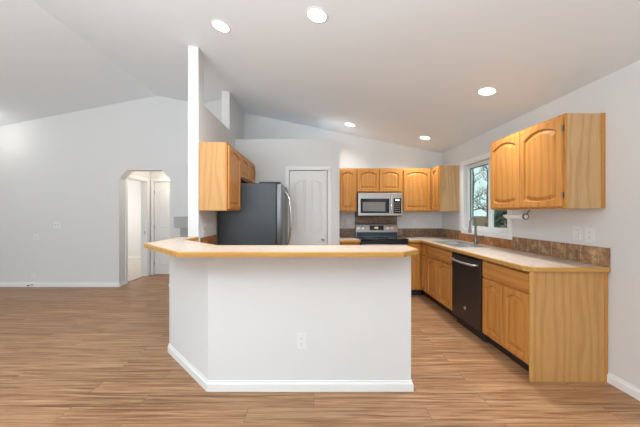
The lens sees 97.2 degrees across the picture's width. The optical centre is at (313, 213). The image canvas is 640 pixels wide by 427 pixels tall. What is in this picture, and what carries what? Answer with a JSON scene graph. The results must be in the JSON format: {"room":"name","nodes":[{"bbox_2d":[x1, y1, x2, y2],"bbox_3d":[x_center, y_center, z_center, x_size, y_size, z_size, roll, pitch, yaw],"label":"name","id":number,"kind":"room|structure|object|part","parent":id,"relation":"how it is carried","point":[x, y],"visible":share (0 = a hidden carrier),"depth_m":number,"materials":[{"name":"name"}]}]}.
{"room":"kitchen","nodes":[
{"label":"kitchen","id":0,"kind":"room"},
{"bbox_2d":[128,179,140,255],"bbox_3d":[-5.080,0.114,8.350,3.040,2.450,0.100,0,0,0],"label":"wall","id":1,"kind":"structure","parent":0,"point":[134,187],"depth_m":8.30,"materials":[{"name":"white paint"}]},
{"bbox_2d":[128,256,140,258],"bbox_3d":[-5.145,1.287,8.293,2.910,0.076,0.014,0,0,0],"label":"baseboard","id":2,"kind":"structure","parent":1,"relation":"attached to","point":[129,257],"depth_m":8.29,"materials":[{"name":"white paint"}]},
{"bbox_2d":[128,259,143,281],"bbox_3d":[-5.105,1.331,6.810,2.990,0.013,2.980,0,0,0],"label":"floor","id":3,"kind":"structure","parent":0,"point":[134,265],"depth_m":6.67,"materials":[{"name":"beige"}]},
{"bbox_2d":[131,171,149,178],"bbox_3d":[-3.620,0.159,5.730,0.120,2.360,0.820,0,0,0],"label":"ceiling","id":4,"kind":"structure","parent":0,"point":[146,174],"depth_m":5.85,"materials":[{"name":"white paint"}]},
{"bbox_2d":[125,174,149,283],"bbox_3d":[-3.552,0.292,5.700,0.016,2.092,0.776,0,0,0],"label":"trim","id":5,"kind":"structure","parent":4,"relation":"attached to","point":[130,175],"depth_m":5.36,"materials":[{"name":"white paint"}]},
{"bbox_2d":[150,171,168,274],"bbox_3d":[-2.940,0.159,6.190,1.480,2.360,0.100,0,0,0],"label":"wall","id":6,"kind":"structure","parent":0,"point":[153,174],"depth_m":6.14,"materials":[{"name":"white paint"}]},
{"bbox_2d":[151,179,169,274],"bbox_3d":[-3.140,0.292,6.132,0.816,2.092,0.016,0,0,0],"label":"trim","id":7,"kind":"structure","parent":6,"relation":"attached to","point":[152,180],"depth_m":6.12,"materials":[{"name":"white paint"}]},
{"bbox_2d":[154,182,169,273],"bbox_3d":[-3.143,0.318,6.154,0.701,2.018,0.102,0,0,0],"label":"door","id":8,"kind":"structure","parent":6,"relation":"in","point":[162,189],"depth_m":6.17,"materials":[{"name":"white paint"}]},
{"bbox_3d":[-3.290,0.809,6.167,0.206,0.660,0.009,0,0,0],"label":"panel","id":9,"kind":"part","parent":8,"relation":"part of","materials":[{"name":"white paint"}]},
{"bbox_3d":[-3.290,-0.121,6.167,0.206,0.850,0.009,0,0,0],"label":"panel","id":10,"kind":"part","parent":8,"relation":"part of","materials":[{"name":"white paint"}]},
{"bbox_2d":[204,99,221,121],"bbox_3d":[-1.690,-0.327,4.865,0.939,3.332,0.106,0,0,44],"label":"wall","id":11,"kind":"structure","parent":0,"point":[215,107],"depth_m":4.74,"materials":[{"name":"white paint"}]},
{"bbox_2d":[188,45,243,244],"bbox_3d":[-1.333,-0.259,4.130,0.115,3.196,2.040,0,0,0],"label":"wall","id":12,"kind":"structure","parent":0,"point":[203,126],"depth_m":3.17,"materials":[{"name":"white paint"}]},
{"bbox_2d":[200,235,215,244],"bbox_3d":[-1.268,0.348,3.408,0.011,0.151,0.495,0,0,0],"label":"tile backsplash","id":13,"kind":"structure","parent":12,"relation":"attached to","point":[211,239],"depth_m":3.41,"materials":[{"name":"brown tile"}]},
{"bbox_2d":[199,142,240,210],"bbox_3d":[-1.109,-0.411,3.390,0.328,0.756,0.540,0,0,0],"label":"upper cabinet","id":14,"kind":"object","parent":12,"relation":"attached to","point":[219,162],"visible":1,"depth_m":3.12,"materials":[{"name":"brown wood"}]},
{"bbox_3d":[-0.974,-0.411,3.390,0.018,0.756,0.540,0,0,0],"label":"frame","id":15,"kind":"part","parent":14,"relation":"part of","materials":[{"name":"brown wood"}]},
{"bbox_3d":[-0.955,-0.406,3.393,0.019,0.714,0.486,0,0,0],"label":"door","id":16,"kind":"part","parent":14,"relation":"part of","materials":[{"name":"brown wood"}]},
{"bbox_3d":[-0.955,-0.411,3.393,0.010,0.621,0.384,0,0,0],"label":"panel","id":17,"kind":"part","parent":14,"relation":"part of","materials":[{"name":"brown wood"}]},
{"bbox_2d":[240,153,254,182],"bbox_3d":[-1.109,-0.625,4.109,0.328,0.328,0.894,0,0,0],"label":"upper cabinet","id":18,"kind":"object","parent":12,"relation":"attached to","point":[247,167],"visible":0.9,"depth_m":4.05,"materials":[{"name":"brown wood"}]},
{"bbox_3d":[-0.955,-0.625,3.888,0.010,0.193,0.326,0,0,0],"label":"panel","id":19,"kind":"part","parent":18,"relation":"part of","materials":[{"name":"brown wood"}]},
{"bbox_3d":[-0.955,-0.620,3.888,0.019,0.286,0.428,0,0,0],"label":"door","id":20,"kind":"part","parent":18,"relation":"part of","materials":[{"name":"brown wood"}]},
{"bbox_3d":[-0.955,-0.620,4.329,0.019,0.286,0.430,0,0,0],"label":"door","id":21,"kind":"part","parent":18,"relation":"part of","materials":[{"name":"brown wood"}]},
{"bbox_3d":[-0.955,-0.625,4.329,0.010,0.193,0.328,0,0,0],"label":"panel","id":22,"kind":"part","parent":18,"relation":"part of","materials":[{"name":"brown wood"}]},
{"bbox_2d":[0,95,441,281],"bbox_3d":[-2.372,-0.408,5.235,9.657,3.495,0.170,0,0,0],"label":"wall","id":23,"kind":"structure","parent":0,"point":[72,169],"depth_m":5.15,"materials":[{"name":"white paint"}]},
{"bbox_2d":[54,222,59,227],"bbox_3d":[-4.690,0.209,5.141,0.118,0.115,0.016,0,0,0],"label":"light switch","id":24,"kind":"object","parent":23,"relation":"attached to","point":[56,224],"visible":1,"depth_m":5.14,"materials":[{"name":"white plastic"}]},
{"bbox_2d":[0,281,125,286],"bbox_3d":[-5.373,1.298,5.228,3.654,0.079,0.184,0,0,0],"label":"baseboard","id":25,"kind":"structure","parent":23,"relation":"attached to","point":[2,284],"depth_m":5.14,"materials":[{"name":"white paint"}]},
{"bbox_2d":[174,217,187,236],"bbox_3d":[-2.375,0.248,5.120,0.310,0.382,0.059,0,0,0],"label":"wall box","id":26,"kind":"object","parent":23,"relation":"attached to","point":[179,222],"visible":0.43,"depth_m":5.09,"materials":[{"name":"grey plastic"}]},
{"bbox_2d":[339,228,354,236],"bbox_3d":[0.578,0.348,5.144,0.326,0.151,0.011,0,0,0],"label":"tile backsplash","id":27,"kind":"structure","parent":23,"relation":"attached to","point":[343,232],"depth_m":5.14,"materials":[{"name":"brown tile"}]},
{"bbox_2d":[339,168,356,211],"bbox_3d":[0.574,-0.404,4.979,0.320,0.741,0.338,0,0,0],"label":"upper cabinet","id":28,"kind":"object","parent":23,"relation":"attached to","point":[347,176],"visible":0.93,"depth_m":4.82,"materials":[{"name":"brown wood"}]},
{"bbox_3d":[0.574,-0.403,4.820,0.186,0.606,0.010,0,0,0],"label":"panel","id":29,"kind":"part","parent":28,"relation":"part of","materials":[{"name":"brown wood"}]},
{"bbox_2d":[355,216,396,223],"bbox_3d":[1.128,0.202,5.144,0.770,0.445,0.011,0,0,0],"label":"tile backsplash","id":30,"kind":"structure","parent":23,"relation":"attached to","point":[358,219],"depth_m":5.14,"materials":[{"name":"brown tile"}]},
{"bbox_2d":[357,168,401,192],"bbox_3d":[1.118,-0.568,4.979,0.764,0.413,0.338,0,0,0],"label":"upper cabinet","id":31,"kind":"object","parent":23,"relation":"attached to","point":[369,180],"visible":0.94,"depth_m":4.82,"materials":[{"name":"brown wood"}]},
{"bbox_3d":[0.930,-0.562,4.819,0.368,0.371,0.019,0,0,0],"label":"door","id":32,"kind":"part","parent":31,"relation":"part of","materials":[{"name":"brown wood"}]},
{"bbox_3d":[0.930,-0.567,4.820,0.266,0.278,0.010,0,0,0],"label":"panel","id":33,"kind":"part","parent":31,"relation":"part of","materials":[{"name":"brown wood"}]},
{"bbox_2d":[355,193,401,215],"bbox_3d":[1.119,-0.148,4.920,0.748,0.399,0.430,0,0,0],"label":"microwave","id":34,"kind":"object","parent":31,"relation":"attached to","point":[368,204],"visible":0.98,"depth_m":4.75,"materials":[{"name":"silver metal"}]},
{"bbox_3d":[1.407,-0.155,4.769,0.168,0.384,0.029,0,0,0],"label":"control panel","id":35,"kind":"part","parent":34,"relation":"part of","materials":[{"name":"silver metal"}]},
{"bbox_3d":[1.306,-0.562,4.819,0.368,0.371,0.019,0,0,0],"label":"door","id":36,"kind":"part","parent":31,"relation":"part of","materials":[{"name":"brown wood"}]},
{"bbox_3d":[1.306,-0.567,4.820,0.266,0.278,0.010,0,0,0],"label":"panel","id":37,"kind":"part","parent":31,"relation":"part of","materials":[{"name":"brown wood"}]},
{"bbox_2d":[401,168,431,211],"bbox_3d":[1.758,-0.404,4.979,0.512,0.741,0.338,0,0,0],"label":"upper cabinet","id":38,"kind":"object","parent":23,"relation":"attached to","point":[416,192],"visible":0.98,"depth_m":4.82,"materials":[{"name":"brown wood"}]},
{"bbox_3d":[1.759,-0.403,4.820,0.356,0.606,0.010,0,0,0],"label":"panel","id":39,"kind":"part","parent":38,"relation":"part of","materials":[{"name":"brown wood"}]},
{"bbox_2d":[398,228,441,236],"bbox_3d":[1.925,0.348,5.144,0.821,0.151,0.011,0,0,0],"label":"tile backsplash","id":40,"kind":"structure","parent":23,"relation":"attached to","point":[402,232],"depth_m":5.14,"materials":[{"name":"brown tile"}]},
{"bbox_2d":[235,139,338,244],"bbox_3d":[-0.431,0.069,4.855,1.687,2.540,0.590,0,0,0],"label":"wall","id":41,"kind":"structure","parent":0,"point":[270,157],"depth_m":4.56,"materials":[{"name":"white paint"}]},
{"bbox_2d":[285,166,330,244],"bbox_3d":[-0.091,0.289,4.552,0.737,2.097,0.016,0,0,0],"label":"trim","id":42,"kind":"structure","parent":41,"relation":"attached to","point":[287,168],"depth_m":4.54,"materials":[{"name":"white paint"}]},
{"bbox_2d":[290,171,326,244],"bbox_3d":[-0.091,0.316,4.556,0.611,2.023,0.102,0,0,0],"label":"door","id":43,"kind":"structure","parent":41,"relation":"in","point":[308,189],"depth_m":4.57,"materials":[{"name":"white paint"}]},
{"bbox_3d":[-0.224,-0.121,4.569,0.182,0.850,0.009,0,0,0],"label":"panel","id":44,"kind":"part","parent":43,"relation":"part of","materials":[{"name":"white paint"}]},
{"bbox_3d":[0.041,-0.121,4.569,0.182,0.850,0.009,0,0,0],"label":"panel","id":45,"kind":"part","parent":43,"relation":"part of","materials":[{"name":"white paint"}]},
{"bbox_2d":[169,241,410,379],"bbox_3d":[-0.444,0.817,2.363,2.347,1.045,0.709,0,0,23],"label":"wall","id":46,"kind":"structure","parent":0,"point":[231,318],"depth_m":2.13,"materials":[{"name":"white paint"}]},
{"bbox_2d":[144,237,418,256],"bbox_3d":[-0.486,0.276,2.253,2.466,0.035,1.004,0,0,22],"label":"bar","id":47,"kind":"object","parent":46,"relation":"on","point":[179,246],"visible":1,"depth_m":2.02,"materials":[{"name":"laminate"}]},
{"bbox_2d":[168,344,413,391],"bbox_3d":[-0.439,1.298,2.344,2.372,0.079,0.694,0,0,22],"label":"baseboard","id":48,"kind":"structure","parent":46,"relation":"attached to","point":[207,385],"depth_m":2.12,"materials":[{"name":"white paint"}]},
{"bbox_2d":[297,334,305,348],"bbox_3d":[-0.094,0.963,2.125,0.072,0.115,0.008,0,0,0],"label":"wall outlet","id":49,"kind":"object","parent":46,"relation":"attached to","point":[301,338],"visible":1,"depth_m":2.12,"materials":[{"name":"white plastic"}]},
{"bbox_2d":[0,0,639,152],"bbox_3d":[-2.471,-1.676,0.760,9.857,1.199,9.120,0,0,0],"label":"ceiling","id":50,"kind":"structure","parent":0,"point":[399,71],"depth_m":2.89,"materials":[{"name":"white paint"}]},
{"bbox_2d":[211,19,230,32],"bbox_3d":[-0.869,-1.749,2.635,0.180,0.041,0.183,0,0,6],"label":"recessed light","id":51,"kind":"object","parent":50,"relation":"in","point":[219,25],"visible":1,"depth_m":2.63,"materials":[{"name":"white"}]},
{"bbox_2d":[306,6,327,22],"bbox_3d":[0.024,-1.567,2.230,0.180,0.041,0.183,0,0,6],"label":"recessed light","id":52,"kind":"object","parent":50,"relation":"in","point":[316,14],"visible":1,"depth_m":2.22,"materials":[{"name":"white"}]},
{"bbox_2d":[344,122,355,126],"bbox_3d":[0.589,-1.453,4.610,0.180,0.041,0.183,0,0,6],"label":"recessed light","id":53,"kind":"object","parent":50,"relation":"in","point":[346,123],"visible":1,"depth_m":4.60,"materials":[{"name":"white"}]},
{"bbox_2d":[419,136,430,139],"bbox_3d":[1.775,-1.212,4.510,0.180,0.041,0.183,0,0,6],"label":"recessed light","id":54,"kind":"object","parent":50,"relation":"in","point":[420,137],"visible":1,"depth_m":4.50,"materials":[{"name":"white"}]},
{"bbox_2d":[477,87,497,95],"bbox_3d":[1.730,-1.221,2.820,0.180,0.041,0.183,0,0,6],"label":"recessed light","id":55,"kind":"object","parent":50,"relation":"in","point":[485,91],"visible":1,"depth_m":2.81,"materials":[{"name":"white"}]},
{"bbox_2d":[0,274,639,426],"bbox_3d":[-2.432,1.389,2.300,9.937,0.100,12.200,0,0,0],"label":"floor","id":56,"kind":"structure","parent":0,"point":[70,356],"depth_m":2.18,"materials":[{"name":"brown wood"}]},
{"bbox_2d":[219,182,291,244],"bbox_3d":[-0.782,0.462,4.110,0.926,1.752,0.868,0,0,0],"label":"refrigerator","id":57,"kind":"object","parent":56,"relation":"on","point":[262,219],"visible":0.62,"depth_m":3.68,"materials":[{"name":"grey metal"}]},
{"bbox_3d":[-0.456,0.102,3.893,0.071,0.985,0.429,0,0,0],"label":"door","id":58,"kind":"part","parent":57,"relation":"part of","materials":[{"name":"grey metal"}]},
{"bbox_3d":[-0.456,0.102,4.327,0.071,0.985,0.429,0,0,0],"label":"door","id":59,"kind":"part","parent":57,"relation":"part of","materials":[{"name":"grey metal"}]},
{"bbox_3d":[-0.373,0.097,4.065,0.106,0.837,0.024,0,0,0],"label":"handle","id":60,"kind":"part","parent":57,"relation":"part of","materials":[{"name":"silver metal"}]},
{"bbox_2d":[339,242,359,244],"bbox_3d":[0.579,0.900,4.840,0.326,0.875,0.615,0,0,0],"label":"base cabinet","id":61,"kind":"object","parent":56,"relation":"on","point":[340,243],"visible":0.1,"depth_m":4.55,"materials":[{"name":"brown wood"}]},
{"bbox_2d":[339,237,360,241],"bbox_3d":[0.580,0.443,4.822,0.327,0.036,0.650,0,0,0],"label":"countertop","id":62,"kind":"structure","parent":61,"relation":"on","point":[341,239],"depth_m":4.61,"materials":[{"name":"laminate"}]},
{"bbox_3d":[0.580,0.443,4.507,0.327,0.036,0.020,0,0,0],"label":"edge trim","id":63,"kind":"part","parent":62,"relation":"part of","materials":[{"name":"brown wood"}]},
{"bbox_2d":[355,224,408,244],"bbox_3d":[1.128,0.761,4.774,0.758,1.154,0.691,0,0,0],"label":"range","id":64,"kind":"object","parent":56,"relation":"on","point":[369,234],"visible":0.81,"depth_m":5.05,"materials":[{"name":"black metal"}]},
{"bbox_3d":[1.128,0.369,5.053,0.732,0.070,0.006,0,0,0],"label":"glass","id":65,"kind":"part","parent":64,"relation":"part of","materials":[{"name":"black glass"}]},
{"bbox_2d":[356,236,408,239],"bbox_3d":[1.128,0.415,4.769,0.758,0.015,0.573,0,0,0],"label":"cooktop","id":66,"kind":"object","parent":64,"relation":"in","point":[359,237],"depth_m":4.59,"materials":[{"name":"grey glass"}]},
{"bbox_3d":[1.128,0.791,4.508,0.744,0.595,0.040,0,0,0],"label":"oven door","id":67,"kind":"part","parent":64,"relation":"part of","materials":[{"name":"silver metal"}]},
{"bbox_3d":[1.128,0.462,4.512,0.744,0.054,0.032,0,0,0],"label":"rail","id":68,"kind":"part","parent":64,"relation":"part of","materials":[{"name":"black plastic"}]},
{"bbox_2d":[408,242,421,294],"bbox_3d":[1.628,0.900,4.840,0.232,0.875,0.615,0,0,0],"label":"base cabinet","id":69,"kind":"object","parent":56,"relation":"on","point":[415,259],"visible":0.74,"depth_m":4.54,"materials":[{"name":"brown wood"}]},
{"bbox_3d":[1.619,0.563,4.542,0.185,0.152,0.019,0,0,0],"label":"drawer","id":70,"kind":"part","parent":69,"relation":"part of","materials":[{"name":"brown wood"}]},
{"bbox_3d":[1.619,0.934,4.542,0.083,0.457,0.010,0,0,0],"label":"panel","id":71,"kind":"part","parent":69,"relation":"part of","materials":[{"name":"brown wood"}]},
{"bbox_3d":[1.619,0.939,4.542,0.185,0.550,0.019,0,0,0],"label":"door","id":72,"kind":"part","parent":69,"relation":"part of","materials":[{"name":"brown wood"}]},
{"bbox_2d":[421,243,431,299],"bbox_3d":[2.030,0.900,4.454,0.608,0.875,0.199,0,0,0],"label":"base cabinet","id":73,"kind":"object","parent":56,"relation":"on","point":[423,246],"visible":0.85,"depth_m":4.43,"materials":[{"name":"brown wood"}]},
{"bbox_3d":[1.736,0.563,4.454,0.019,0.152,0.175,0,0,0],"label":"drawer","id":74,"kind":"part","parent":73,"relation":"part of","materials":[{"name":"brown wood"}]},
{"bbox_3d":[1.736,0.939,4.454,0.019,0.550,0.175,0,0,0],"label":"door","id":75,"kind":"part","parent":73,"relation":"part of","materials":[{"name":"brown wood"}]},
{"bbox_2d":[427,244,456,317],"bbox_3d":[2.030,0.900,3.936,0.608,0.875,0.832,0,0,0],"label":"base cabinet","id":76,"kind":"object","parent":56,"relation":"on","point":[439,263],"visible":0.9,"depth_m":3.88,"materials":[{"name":"brown wood"}]},
{"bbox_3d":[1.736,0.939,4.126,0.019,0.550,0.372,0,0,0],"label":"door","id":77,"kind":"part","parent":76,"relation":"part of","materials":[{"name":"brown wood"}]},
{"bbox_3d":[1.736,0.934,4.126,0.010,0.457,0.270,0,0,0],"label":"panel","id":78,"kind":"part","parent":76,"relation":"part of","materials":[{"name":"brown wood"}]},
{"bbox_3d":[1.736,0.939,3.735,0.019,0.550,0.395,0,0,0],"label":"door","id":79,"kind":"part","parent":76,"relation":"part of","materials":[{"name":"brown wood"}]},
{"bbox_3d":[1.736,0.934,3.735,0.010,0.457,0.293,0,0,0],"label":"panel","id":80,"kind":"part","parent":76,"relation":"part of","materials":[{"name":"brown wood"}]},
{"bbox_2d":[450,252,489,341],"bbox_3d":[1.976,0.902,3.216,0.637,0.871,0.596,0,0,0],"label":"dishwasher","id":81,"kind":"object","parent":56,"relation":"on","point":[467,277],"visible":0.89,"depth_m":3.14,"materials":[{"name":"black metal"}]},
{"bbox_3d":[1.689,0.553,3.216,0.064,0.031,0.524,0,0,0],"label":"handle","id":82,"kind":"part","parent":81,"relation":"part of","materials":[{"name":"silver metal"}]},
{"bbox_3d":[1.736,0.854,3.216,0.033,0.761,0.596,0,0,0],"label":"door","id":83,"kind":"part","parent":81,"relation":"part of","materials":[{"name":"black metal"}]},
{"bbox_3d":[1.999,1.288,3.216,0.450,0.099,0.580,0,0,0],"label":"kick plate","id":84,"kind":"part","parent":81,"relation":"part of","materials":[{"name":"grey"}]},
{"bbox_2d":[482,260,607,381],"bbox_3d":[2.028,0.901,2.575,0.612,0.876,0.675,0,0,0],"label":"base cabinet","id":85,"kind":"object","parent":56,"relation":"on","point":[554,325],"visible":0.97,"depth_m":2.24,"materials":[{"name":"brown wood"}]},
{"bbox_3d":[1.736,0.939,2.740,0.019,0.550,0.304,0,0,0],"label":"door","id":86,"kind":"part","parent":85,"relation":"part of","materials":[{"name":"brown wood"}]},
{"bbox_3d":[1.736,0.934,2.740,0.010,0.457,0.202,0,0,0],"label":"panel","id":87,"kind":"part","parent":85,"relation":"part of","materials":[{"name":"brown wood"}]},
{"bbox_3d":[1.736,0.563,2.582,0.019,0.152,0.620,0,0,0],"label":"drawer","id":88,"kind":"part","parent":85,"relation":"part of","materials":[{"name":"brown wood"}]},
{"bbox_3d":[1.755,0.849,2.587,0.018,0.771,0.650,0,0,0],"label":"frame","id":89,"kind":"part","parent":85,"relation":"part of","materials":[{"name":"brown wood"}]},
{"bbox_2d":[403,237,610,271],"bbox_3d":[1.923,0.443,3.683,0.821,0.036,2.929,0,0,0],"label":"countertop","id":90,"kind":"structure","parent":85,"relation":"on","point":[525,261],"depth_m":2.66,"materials":[{"name":"laminate"}]},
{"bbox_2d":[433,241,488,246],"bbox_3d":[2.010,0.507,3.935,0.420,0.176,0.780,0,0,0],"label":"sink","id":91,"kind":"object","parent":90,"relation":"in","point":[451,243],"visible":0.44,"depth_m":3.92,"materials":[{"name":"silver metal"}]},
{"bbox_3d":[1.985,0.508,4.125,0.320,0.174,0.350,0,0,0],"label":"bowl","id":92,"kind":"part","parent":91,"relation":"part of","materials":[{"name":"silver metal"}]},
{"bbox_3d":[1.985,0.508,3.745,0.320,0.174,0.350,0,0,0],"label":"bowl","id":93,"kind":"part","parent":91,"relation":"part of","materials":[{"name":"silver metal"}]},
{"bbox_2d":[468,216,482,244],"bbox_3d":[2.145,0.227,3.753,0.226,0.384,0.124,0,0,-35],"label":"faucet","id":94,"kind":"object","parent":90,"relation":"on","point":[472,217],"visible":0.99,"depth_m":3.81,"materials":[{"name":"silver metal"}]},
{"bbox_3d":[1.736,0.939,2.426,0.019,0.550,0.308,0,0,0],"label":"door","id":95,"kind":"part","parent":85,"relation":"part of","materials":[{"name":"brown wood"}]},
{"bbox_3d":[1.736,0.934,2.426,0.010,0.457,0.206,0,0,0],"label":"panel","id":96,"kind":"part","parent":85,"relation":"part of","materials":[{"name":"brown wood"}]},
{"bbox_3d":[1.733,0.901,2.251,0.022,0.876,0.021,0,0,0],"label":"corner trim","id":97,"kind":"part","parent":85,"relation":"part of","materials":[{"name":"brown wood"}]},
{"bbox_3d":[2.039,0.901,2.252,0.590,0.876,0.020,0,0,0],"label":"panel","id":98,"kind":"part","parent":85,"relation":"part of","materials":[{"name":"brown wood"}]},
{"bbox_3d":[2.320,0.901,2.239,0.028,0.876,0.004,0,0,0],"label":"corner trim","id":99,"kind":"part","parent":85,"relation":"part of","materials":[{"name":"brown wood"}]},
{"bbox_2d":[442,60,639,388],"bbox_3d":[2.397,0.119,0.775,0.120,2.440,8.750,0,0,0],"label":"wall","id":100,"kind":"structure","parent":0,"point":[616,95],"depth_m":2.20,"materials":[{"name":"white paint"}]},
{"bbox_2d":[432,165,458,211],"bbox_3d":[2.166,-0.404,4.669,0.338,0.741,0.278,0,0,0],"label":"upper cabinet","id":101,"kind":"object","parent":100,"relation":"attached to","point":[445,178],"visible":1,"depth_m":4.53,"materials":[{"name":"brown wood"}]},
{"bbox_3d":[2.006,-0.399,4.667,0.019,0.699,0.242,0,0,0],"label":"door","id":102,"kind":"part","parent":101,"relation":"part of","materials":[{"name":"brown wood"}]},
{"bbox_3d":[2.007,-0.403,4.667,0.010,0.606,0.140,0,0,0],"label":"panel","id":103,"kind":"part","parent":101,"relation":"part of","materials":[{"name":"brown wood"}]},
{"bbox_3d":[2.026,-0.404,4.669,0.018,0.741,0.278,0,0,0],"label":"frame","id":104,"kind":"part","parent":101,"relation":"part of","materials":[{"name":"brown wood"}]},
{"bbox_2d":[442,229,460,239],"bbox_3d":[2.330,0.348,4.811,0.011,0.151,0.651,0,0,0],"label":"tile backsplash","id":105,"kind":"structure","parent":100,"relation":"attached to","point":[448,233],"depth_m":4.77,"materials":[{"name":"brown tile"}]},
{"bbox_2d":[460,233,511,248],"bbox_3d":[2.330,0.367,3.895,0.011,0.113,1.176,0,0,0],"label":"tile backsplash","id":106,"kind":"structure","parent":100,"relation":"attached to","point":[497,242],"depth_m":3.74,"materials":[{"name":"brown tile"}]},
{"bbox_2d":[461,152,511,239],"bbox_3d":[2.329,-0.251,3.888,0.016,1.120,1.135,0,0,0],"label":"trim","id":107,"kind":"structure","parent":100,"relation":"attached to","point":[508,235],"depth_m":3.96,"materials":[{"name":"white paint"}]},
{"bbox_2d":[468,159,506,232],"bbox_3d":[2.412,-0.251,3.888,0.051,0.980,0.995,0,0,0],"label":"window","id":108,"kind":"structure","parent":100,"relation":"in","point":[490,227],"depth_m":3.96,"materials":[{"name":"white paint"}]},
{"bbox_2d":[490,113,604,209],"bbox_3d":[2.166,-0.423,2.735,0.338,0.765,0.951,0,0,0],"label":"upper cabinet","id":109,"kind":"object","parent":100,"relation":"attached to","point":[558,162],"visible":1,"depth_m":2.37,"materials":[{"name":"brown wood"}]},
{"bbox_3d":[2.006,-0.418,2.970,0.019,0.723,0.456,0,0,0],"label":"door","id":110,"kind":"part","parent":109,"relation":"part of","materials":[{"name":"brown wood"}]},
{"bbox_3d":[2.007,-0.423,2.970,0.010,0.630,0.354,0,0,0],"label":"panel","id":111,"kind":"part","parent":109,"relation":"part of","materials":[{"name":"brown wood"}]},
{"bbox_2d":[504,209,532,219],"bbox_3d":[2.112,0.010,2.935,0.091,0.108,0.310,0,0,0],"label":"paper towel holder","id":112,"kind":"object","parent":109,"relation":"attached to","point":[525,216],"visible":0.98,"depth_m":2.86,"materials":[{"name":"white paper"}]},
{"bbox_3d":[2.100,0.031,2.934,0.048,0.048,0.281,0,0,0],"label":"rod","id":113,"kind":"part","parent":112,"relation":"part of","materials":[{"name":"white paper"}]},
{"bbox_3d":[2.026,-0.423,2.737,0.018,0.765,0.945,0,0,0],"label":"frame","id":114,"kind":"part","parent":109,"relation":"part of","materials":[{"name":"brown wood"}]},
{"bbox_3d":[2.007,-0.423,2.508,0.010,0.630,0.354,0,0,0],"label":"panel","id":115,"kind":"part","parent":109,"relation":"part of","materials":[{"name":"brown wood"}]},
{"bbox_3d":[2.006,-0.418,2.508,0.019,0.723,0.456,0,0,0],"label":"door","id":116,"kind":"part","parent":109,"relation":"part of","materials":[{"name":"brown wood"}]},
{"bbox_2d":[512,237,609,266],"bbox_3d":[2.330,0.347,2.764,0.011,0.153,1.083,0,0,0],"label":"tile backsplash","id":117,"kind":"structure","parent":100,"relation":"attached to","point":[595,255],"depth_m":2.61,"materials":[{"name":"brown tile"}]},
{"bbox_2d":[573,226,580,239],"bbox_3d":[2.332,0.174,2.505,0.010,0.115,0.072,0,0,0],"label":"light switch","id":118,"kind":"object","parent":100,"relation":"attached to","point":[576,230],"visible":1,"depth_m":2.50,"materials":[{"name":"white plastic"}]},
{"bbox_2d":[585,228,594,242],"bbox_3d":[2.332,0.184,2.385,0.008,0.125,0.080,0,0,0],"label":"wall outlet","id":119,"kind":"object","parent":100,"relation":"attached to","point":[589,232],"visible":1,"depth_m":2.38,"materials":[{"name":"white plastic"}]},
{"bbox_2d":[607,372,639,400],"bbox_3d":[2.330,1.298,-0.682,0.014,0.079,5.836,0,0,0],"label":"baseboard","id":120,"kind":"structure","parent":100,"relation":"attached to","point":[624,386],"depth_m":2.12,"materials":[{"name":"white paint"}]},
{"label":"outside","id":121,"kind":"structure","parent":0,"visible":0},
{"bbox_3d":[21.239,1.714,27.500,37.523,0.150,65.000,0,0,0],"label":"ground","id":122,"kind":"structure","parent":121,"visible":0},
{"bbox_2d":[472,167,487,215],"bbox_3d":[13.364,-2.611,22.672,5.574,8.506,5.061,0,0,28],"label":"bare tree","id":123,"kind":"object","parent":122,"relation":"on","point":[473,198],"visible":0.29,"depth_m":23.40,"materials":[{"name":"grey plant"}]},
{"bbox_2d":[474,166,487,215],"bbox_3d":[18.472,-3.109,30.041,5.400,9.501,4.427,0,0,-5],"label":"bare tree","id":124,"kind":"object","parent":122,"relation":"on","point":[486,166],"visible":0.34,"depth_m":30.04,"materials":[{"name":"grey plant"}]},
{"bbox_2d":[474,166,501,212],"bbox_3d":[9.261,-1.839,13.492,4.150,6.962,3.334,0,0,0],"label":"bare tree","id":125,"kind":"object","parent":122,"relation":"on","point":[481,166],"visible":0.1,"depth_m":14.16,"materials":[{"name":"grey plant"}]},
{"bbox_2d":[472,216,506,227],"bbox_3d":[7.455,0.874,14.518,0.110,1.530,19.035,0,0,0],"label":"wooden fence","id":126,"kind":"object","parent":122,"relation":"on","point":[481,220],"visible":0.05,"depth_m":12.46,"materials":[{"name":"brown wood"}]},
{"bbox_2d":[484,210,506,227],"bbox_3d":[5.878,0.750,8.603,1.584,1.912,1.534,0,0,0],"label":"shrub","id":127,"kind":"object","parent":122,"relation":"on","point":[499,223],"visible":0.1,"depth_m":8.64,"materials":[{"name":"green plant"}]}
]}

